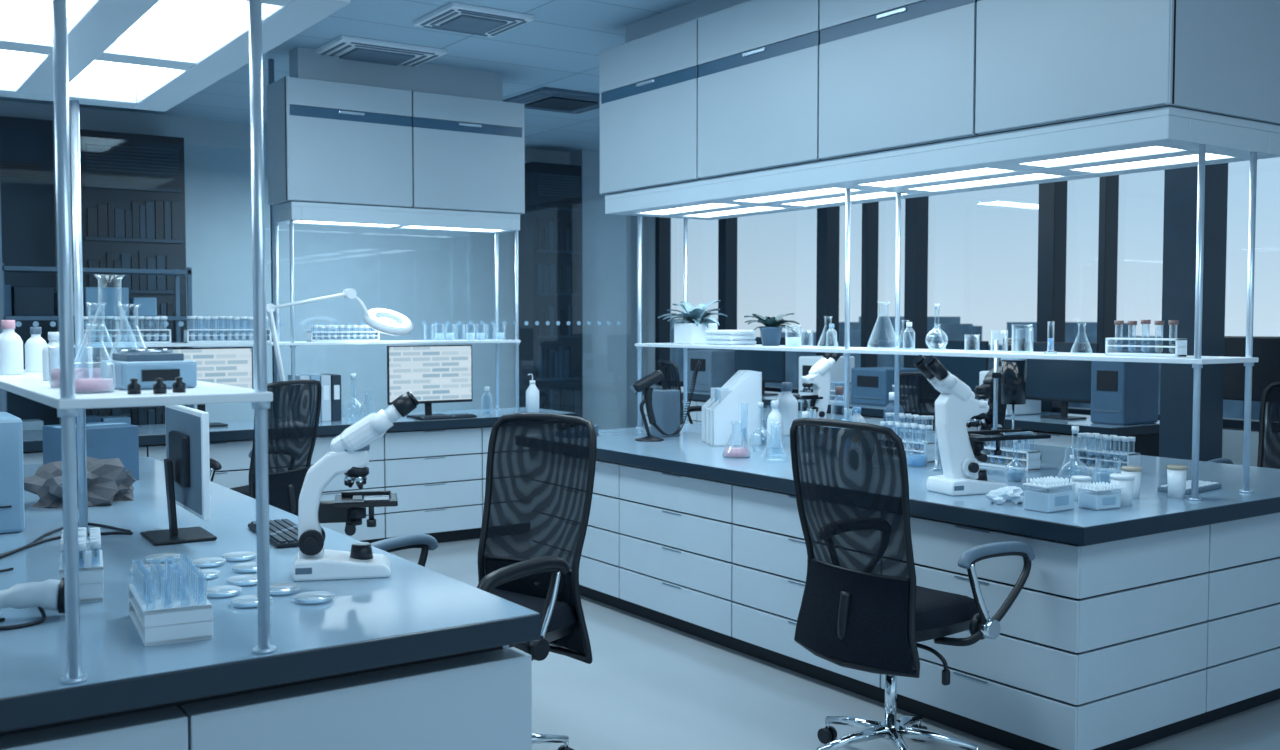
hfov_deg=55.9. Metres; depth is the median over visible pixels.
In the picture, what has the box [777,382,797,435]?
bottle
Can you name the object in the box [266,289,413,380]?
lamp
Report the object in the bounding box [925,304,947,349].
flask
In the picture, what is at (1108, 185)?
column
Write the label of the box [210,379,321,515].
office chair
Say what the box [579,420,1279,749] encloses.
bench
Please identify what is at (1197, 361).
shelf
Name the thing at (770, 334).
potted plant
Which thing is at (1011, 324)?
beaker
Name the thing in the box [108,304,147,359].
flask
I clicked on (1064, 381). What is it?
computer monitor
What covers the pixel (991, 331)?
beaker
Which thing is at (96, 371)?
flask
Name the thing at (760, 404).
flask
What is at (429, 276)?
wall
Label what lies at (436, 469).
bench
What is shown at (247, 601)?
petri dish
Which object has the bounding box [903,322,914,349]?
bottle
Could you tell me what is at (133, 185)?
window
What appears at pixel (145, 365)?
digital scale
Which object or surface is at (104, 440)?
instrument
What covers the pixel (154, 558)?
petri dish
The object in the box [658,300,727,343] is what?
potted plant
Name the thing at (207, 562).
petri dish
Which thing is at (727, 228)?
column
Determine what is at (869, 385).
instrument
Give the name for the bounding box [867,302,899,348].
flask
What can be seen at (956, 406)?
microscope
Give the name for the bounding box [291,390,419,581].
microscope
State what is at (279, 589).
petri dish
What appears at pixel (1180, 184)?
column
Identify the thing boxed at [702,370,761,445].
magazine file
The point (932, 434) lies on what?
test tube rack
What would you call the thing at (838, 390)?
bottle
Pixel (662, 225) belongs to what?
column
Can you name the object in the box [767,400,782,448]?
bottle
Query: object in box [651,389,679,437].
tissue box
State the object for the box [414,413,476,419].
keyboard
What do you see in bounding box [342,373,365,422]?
flask
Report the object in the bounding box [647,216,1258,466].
wall
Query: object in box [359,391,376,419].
flask
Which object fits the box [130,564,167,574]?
petri dish
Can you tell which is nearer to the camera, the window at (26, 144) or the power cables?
the power cables
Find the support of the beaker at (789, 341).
in the shelf at (1197, 361)
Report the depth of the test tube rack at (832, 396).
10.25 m
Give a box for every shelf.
[0,0,275,684]
[2,263,193,430]
[74,220,520,412]
[635,144,1258,500]
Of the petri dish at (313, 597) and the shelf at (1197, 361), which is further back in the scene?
the shelf at (1197, 361)
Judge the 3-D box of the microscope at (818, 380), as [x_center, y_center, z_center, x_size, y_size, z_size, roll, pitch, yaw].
[1.135,0.089,7.771,0.374,0.518,0.166,-2,3,-34]
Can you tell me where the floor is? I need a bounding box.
[390,538,1279,749]
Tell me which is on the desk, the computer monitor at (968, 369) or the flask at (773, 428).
the computer monitor at (968, 369)
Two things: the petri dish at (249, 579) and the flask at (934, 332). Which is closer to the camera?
the petri dish at (249, 579)
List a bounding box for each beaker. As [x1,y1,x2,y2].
[47,346,92,386]
[58,362,115,392]
[785,325,801,346]
[906,441,927,466]
[990,331,1007,350]
[1011,324,1032,352]
[1015,329,1033,351]
[1095,458,1121,483]
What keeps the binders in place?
on the bench at (436, 469)
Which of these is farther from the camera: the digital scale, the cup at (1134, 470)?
the cup at (1134, 470)
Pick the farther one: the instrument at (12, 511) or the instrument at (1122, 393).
the instrument at (1122, 393)
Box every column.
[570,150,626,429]
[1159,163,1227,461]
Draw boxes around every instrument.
[0,412,24,533]
[42,422,138,479]
[687,350,734,391]
[799,356,854,399]
[851,367,918,405]
[979,371,1040,415]
[1091,361,1158,424]
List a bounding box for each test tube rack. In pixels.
[59,527,103,602]
[84,316,170,343]
[128,555,212,646]
[184,316,270,342]
[307,325,379,341]
[829,381,850,402]
[880,421,937,462]
[885,413,937,447]
[978,439,1039,470]
[1072,433,1139,472]
[1105,320,1186,356]
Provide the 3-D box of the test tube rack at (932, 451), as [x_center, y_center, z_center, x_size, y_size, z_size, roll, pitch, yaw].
[1.335,0.332,6.059,0.090,0.187,0.340,-2,3,-34]
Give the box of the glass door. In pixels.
[518,162,581,416]
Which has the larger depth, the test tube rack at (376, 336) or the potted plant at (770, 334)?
the test tube rack at (376, 336)
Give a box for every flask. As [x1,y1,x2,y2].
[74,303,116,364]
[75,274,139,367]
[78,324,110,377]
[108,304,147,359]
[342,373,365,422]
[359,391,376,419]
[722,422,750,457]
[749,402,771,451]
[762,423,787,461]
[767,428,785,456]
[817,316,837,347]
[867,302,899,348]
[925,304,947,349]
[929,332,945,349]
[1004,440,1025,481]
[1057,446,1079,477]
[1059,426,1090,489]
[1062,455,1074,488]
[1070,323,1092,353]
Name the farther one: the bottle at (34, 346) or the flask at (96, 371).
the bottle at (34, 346)
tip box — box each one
[1023,476,1075,512]
[1077,482,1121,509]
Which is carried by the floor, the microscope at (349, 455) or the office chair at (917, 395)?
the office chair at (917, 395)
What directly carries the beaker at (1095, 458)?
on the bench at (1157, 617)
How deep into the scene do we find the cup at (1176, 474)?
4.72 m
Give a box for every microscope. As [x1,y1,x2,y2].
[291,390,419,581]
[792,352,841,427]
[913,355,1050,495]
[975,358,1010,447]
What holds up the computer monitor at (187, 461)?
on the bench at (416, 657)
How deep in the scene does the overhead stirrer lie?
6.03 m
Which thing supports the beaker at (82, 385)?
in the shelf at (69, 404)
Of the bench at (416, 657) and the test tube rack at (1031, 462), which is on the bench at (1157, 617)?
the test tube rack at (1031, 462)
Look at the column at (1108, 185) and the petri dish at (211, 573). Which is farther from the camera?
the column at (1108, 185)
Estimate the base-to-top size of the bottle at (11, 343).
0.150 m
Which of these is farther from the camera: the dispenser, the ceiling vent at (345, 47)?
the ceiling vent at (345, 47)
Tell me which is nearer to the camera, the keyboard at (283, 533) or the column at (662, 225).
the keyboard at (283, 533)
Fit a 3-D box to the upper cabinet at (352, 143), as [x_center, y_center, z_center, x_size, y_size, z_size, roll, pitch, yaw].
[-1.724,-1.659,8.705,1.806,1.175,0.423,-2,3,-34]
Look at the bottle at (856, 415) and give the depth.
6.92 m
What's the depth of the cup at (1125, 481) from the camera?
4.55 m
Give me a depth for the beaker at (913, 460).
5.76 m
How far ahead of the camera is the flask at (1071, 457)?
4.85 m
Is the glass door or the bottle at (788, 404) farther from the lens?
the glass door
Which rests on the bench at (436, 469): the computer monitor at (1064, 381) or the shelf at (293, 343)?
the shelf at (293, 343)
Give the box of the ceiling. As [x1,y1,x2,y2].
[0,0,695,151]
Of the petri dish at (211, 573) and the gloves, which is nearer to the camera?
the petri dish at (211, 573)
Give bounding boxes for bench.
[0,457,540,749]
[23,407,575,542]
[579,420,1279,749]
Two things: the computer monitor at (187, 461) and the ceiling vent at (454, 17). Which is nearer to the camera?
the computer monitor at (187, 461)
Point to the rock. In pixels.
(108, 481)
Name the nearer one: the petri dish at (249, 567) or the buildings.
the petri dish at (249, 567)
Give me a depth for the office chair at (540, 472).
4.33 m
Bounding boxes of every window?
[0,116,58,424]
[80,129,188,424]
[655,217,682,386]
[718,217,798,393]
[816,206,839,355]
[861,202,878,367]
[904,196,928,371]
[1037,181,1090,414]
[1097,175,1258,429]
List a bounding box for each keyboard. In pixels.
[248,519,297,547]
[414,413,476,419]
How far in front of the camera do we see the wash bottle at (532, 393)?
9.07 m
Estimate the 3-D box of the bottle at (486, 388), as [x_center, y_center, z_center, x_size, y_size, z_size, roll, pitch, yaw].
[-1.155,0.187,9.113,0.080,0.200,0.080,-2,3,-34]
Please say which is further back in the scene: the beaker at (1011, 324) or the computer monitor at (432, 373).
the computer monitor at (432, 373)
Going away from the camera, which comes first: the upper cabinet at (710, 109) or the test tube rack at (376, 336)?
the upper cabinet at (710, 109)
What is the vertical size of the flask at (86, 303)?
0.199 m
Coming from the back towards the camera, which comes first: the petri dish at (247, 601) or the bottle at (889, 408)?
the bottle at (889, 408)
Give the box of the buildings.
[671,316,1278,419]
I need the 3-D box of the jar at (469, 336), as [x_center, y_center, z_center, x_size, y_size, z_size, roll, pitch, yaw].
[-1.274,-0.323,9.069,0.076,0.119,0.076,-2,3,-34]
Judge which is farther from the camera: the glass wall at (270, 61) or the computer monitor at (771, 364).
the computer monitor at (771, 364)
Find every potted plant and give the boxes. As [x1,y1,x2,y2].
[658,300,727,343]
[744,313,799,345]
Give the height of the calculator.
0.025 m
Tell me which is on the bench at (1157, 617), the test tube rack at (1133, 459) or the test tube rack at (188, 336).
the test tube rack at (1133, 459)
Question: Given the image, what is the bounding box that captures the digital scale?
[100,348,196,389]
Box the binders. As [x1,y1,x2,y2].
[288,374,341,421]
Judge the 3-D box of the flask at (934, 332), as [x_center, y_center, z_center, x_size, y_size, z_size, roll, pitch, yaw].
[1.511,-0.194,6.132,0.088,0.129,0.088,-2,3,-34]
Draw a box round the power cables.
[0,523,132,572]
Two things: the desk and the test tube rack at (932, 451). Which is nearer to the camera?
the test tube rack at (932, 451)
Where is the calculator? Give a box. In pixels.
[1157,480,1221,494]
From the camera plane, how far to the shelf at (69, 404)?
2.48 m
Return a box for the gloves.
[986,486,1023,504]
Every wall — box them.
[0,59,642,426]
[0,100,646,427]
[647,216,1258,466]
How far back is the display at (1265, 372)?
7.43 m
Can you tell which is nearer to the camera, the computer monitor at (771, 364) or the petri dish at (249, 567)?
the petri dish at (249, 567)
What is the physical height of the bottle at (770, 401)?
0.240 m
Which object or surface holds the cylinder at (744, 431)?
on the bench at (1157, 617)
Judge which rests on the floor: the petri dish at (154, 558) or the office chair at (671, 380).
the office chair at (671, 380)
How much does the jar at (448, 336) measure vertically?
0.119 m
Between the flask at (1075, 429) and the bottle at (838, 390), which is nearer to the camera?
the flask at (1075, 429)
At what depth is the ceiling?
8.23 m
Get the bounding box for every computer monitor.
[140,405,216,545]
[150,347,252,426]
[387,345,472,417]
[735,337,784,395]
[926,340,988,395]
[1026,342,1099,419]
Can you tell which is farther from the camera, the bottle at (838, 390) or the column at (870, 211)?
the column at (870, 211)
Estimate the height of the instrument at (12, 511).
0.380 m
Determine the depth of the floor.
5.06 m
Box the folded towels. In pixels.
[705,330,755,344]
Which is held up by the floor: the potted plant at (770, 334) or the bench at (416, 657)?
the bench at (416, 657)
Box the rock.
[24,454,135,507]
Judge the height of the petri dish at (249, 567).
0.013 m
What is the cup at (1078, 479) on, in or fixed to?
on the bench at (1157, 617)
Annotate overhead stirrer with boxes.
[975,338,1040,461]
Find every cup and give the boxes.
[1071,475,1091,500]
[1110,473,1134,505]
[1121,466,1141,498]
[1166,464,1187,498]
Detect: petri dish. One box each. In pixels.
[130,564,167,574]
[145,553,180,563]
[183,569,219,580]
[189,557,225,567]
[202,585,241,597]
[221,551,256,561]
[227,574,256,585]
[231,595,271,607]
[232,562,256,572]
[270,583,299,595]
[294,591,333,604]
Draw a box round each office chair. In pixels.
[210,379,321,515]
[370,413,596,749]
[658,360,701,424]
[790,418,1034,749]
[899,372,1020,442]
[1207,382,1279,468]
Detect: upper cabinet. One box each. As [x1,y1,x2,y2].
[267,47,524,232]
[599,0,1279,219]
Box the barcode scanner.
[630,360,700,441]
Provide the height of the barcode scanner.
0.465 m
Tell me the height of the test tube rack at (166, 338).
0.177 m
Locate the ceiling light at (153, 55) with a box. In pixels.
[0,0,349,111]
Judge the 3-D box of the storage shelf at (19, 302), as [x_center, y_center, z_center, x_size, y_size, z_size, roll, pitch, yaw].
[-4.588,0.208,8.635,2.600,2.000,0.400,-2,3,-34]
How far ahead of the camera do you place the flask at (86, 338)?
3.19 m
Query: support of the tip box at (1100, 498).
on the bench at (1157, 617)
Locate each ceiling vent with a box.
[316,35,446,66]
[414,2,533,36]
[503,87,599,113]
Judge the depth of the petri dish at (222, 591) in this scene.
3.07 m
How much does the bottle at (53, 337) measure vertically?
0.120 m
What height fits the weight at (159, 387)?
0.032 m
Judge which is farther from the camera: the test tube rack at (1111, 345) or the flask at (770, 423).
the flask at (770, 423)
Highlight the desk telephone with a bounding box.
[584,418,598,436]
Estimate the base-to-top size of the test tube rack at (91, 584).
0.152 m
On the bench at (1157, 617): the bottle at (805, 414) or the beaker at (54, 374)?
the bottle at (805, 414)
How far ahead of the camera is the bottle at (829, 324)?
6.73 m
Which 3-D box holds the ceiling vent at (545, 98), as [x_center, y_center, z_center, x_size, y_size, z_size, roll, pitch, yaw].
[-0.658,-2.290,10.133,0.800,0.045,0.800,-2,3,-34]
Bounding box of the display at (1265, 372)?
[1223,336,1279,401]
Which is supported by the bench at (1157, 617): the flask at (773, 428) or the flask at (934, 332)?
the flask at (773, 428)
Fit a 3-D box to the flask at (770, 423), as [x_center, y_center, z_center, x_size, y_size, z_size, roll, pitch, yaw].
[0.672,0.332,6.017,0.130,0.189,0.130,-2,3,-34]
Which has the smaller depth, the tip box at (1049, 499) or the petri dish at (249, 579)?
the petri dish at (249, 579)
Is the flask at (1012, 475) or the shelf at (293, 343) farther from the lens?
the shelf at (293, 343)
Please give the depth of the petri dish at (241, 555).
3.53 m
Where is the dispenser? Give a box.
[0,577,64,630]
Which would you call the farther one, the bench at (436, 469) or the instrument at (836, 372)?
the instrument at (836, 372)
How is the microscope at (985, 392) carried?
on the bench at (1157, 617)
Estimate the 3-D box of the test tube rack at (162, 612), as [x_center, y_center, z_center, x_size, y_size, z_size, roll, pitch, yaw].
[-1.076,0.506,2.757,0.140,0.140,0.320,-1,3,-28]
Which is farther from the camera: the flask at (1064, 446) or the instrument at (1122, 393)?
the instrument at (1122, 393)
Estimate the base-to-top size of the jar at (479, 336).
0.119 m
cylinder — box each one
[741,403,750,451]
[1044,338,1056,353]
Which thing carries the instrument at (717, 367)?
on the desk
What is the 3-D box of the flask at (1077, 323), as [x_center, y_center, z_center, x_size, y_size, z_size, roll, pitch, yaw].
[1.939,-0.159,5.299,0.092,0.134,0.092,-2,3,-34]
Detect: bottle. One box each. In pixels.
[0,320,23,374]
[25,327,46,371]
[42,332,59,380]
[482,386,491,412]
[526,374,538,412]
[766,401,782,443]
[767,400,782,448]
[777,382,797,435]
[802,411,808,417]
[826,324,836,346]
[831,387,843,418]
[849,407,865,422]
[883,392,903,434]
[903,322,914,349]
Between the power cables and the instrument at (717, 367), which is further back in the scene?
the instrument at (717, 367)
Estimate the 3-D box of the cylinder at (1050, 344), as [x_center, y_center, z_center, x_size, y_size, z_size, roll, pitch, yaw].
[1.832,-0.166,5.383,0.056,0.143,0.056,-2,3,-34]
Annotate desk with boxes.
[635,387,1159,456]
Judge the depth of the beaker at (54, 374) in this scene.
2.68 m
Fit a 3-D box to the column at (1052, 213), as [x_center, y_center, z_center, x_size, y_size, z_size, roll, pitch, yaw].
[3.341,-0.823,9.306,0.160,2.280,0.540,-2,3,-34]
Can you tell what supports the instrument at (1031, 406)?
on the desk
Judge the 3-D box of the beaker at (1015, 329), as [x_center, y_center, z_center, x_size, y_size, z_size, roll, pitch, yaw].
[1.790,-0.161,5.621,0.086,0.109,0.086,-2,3,-34]

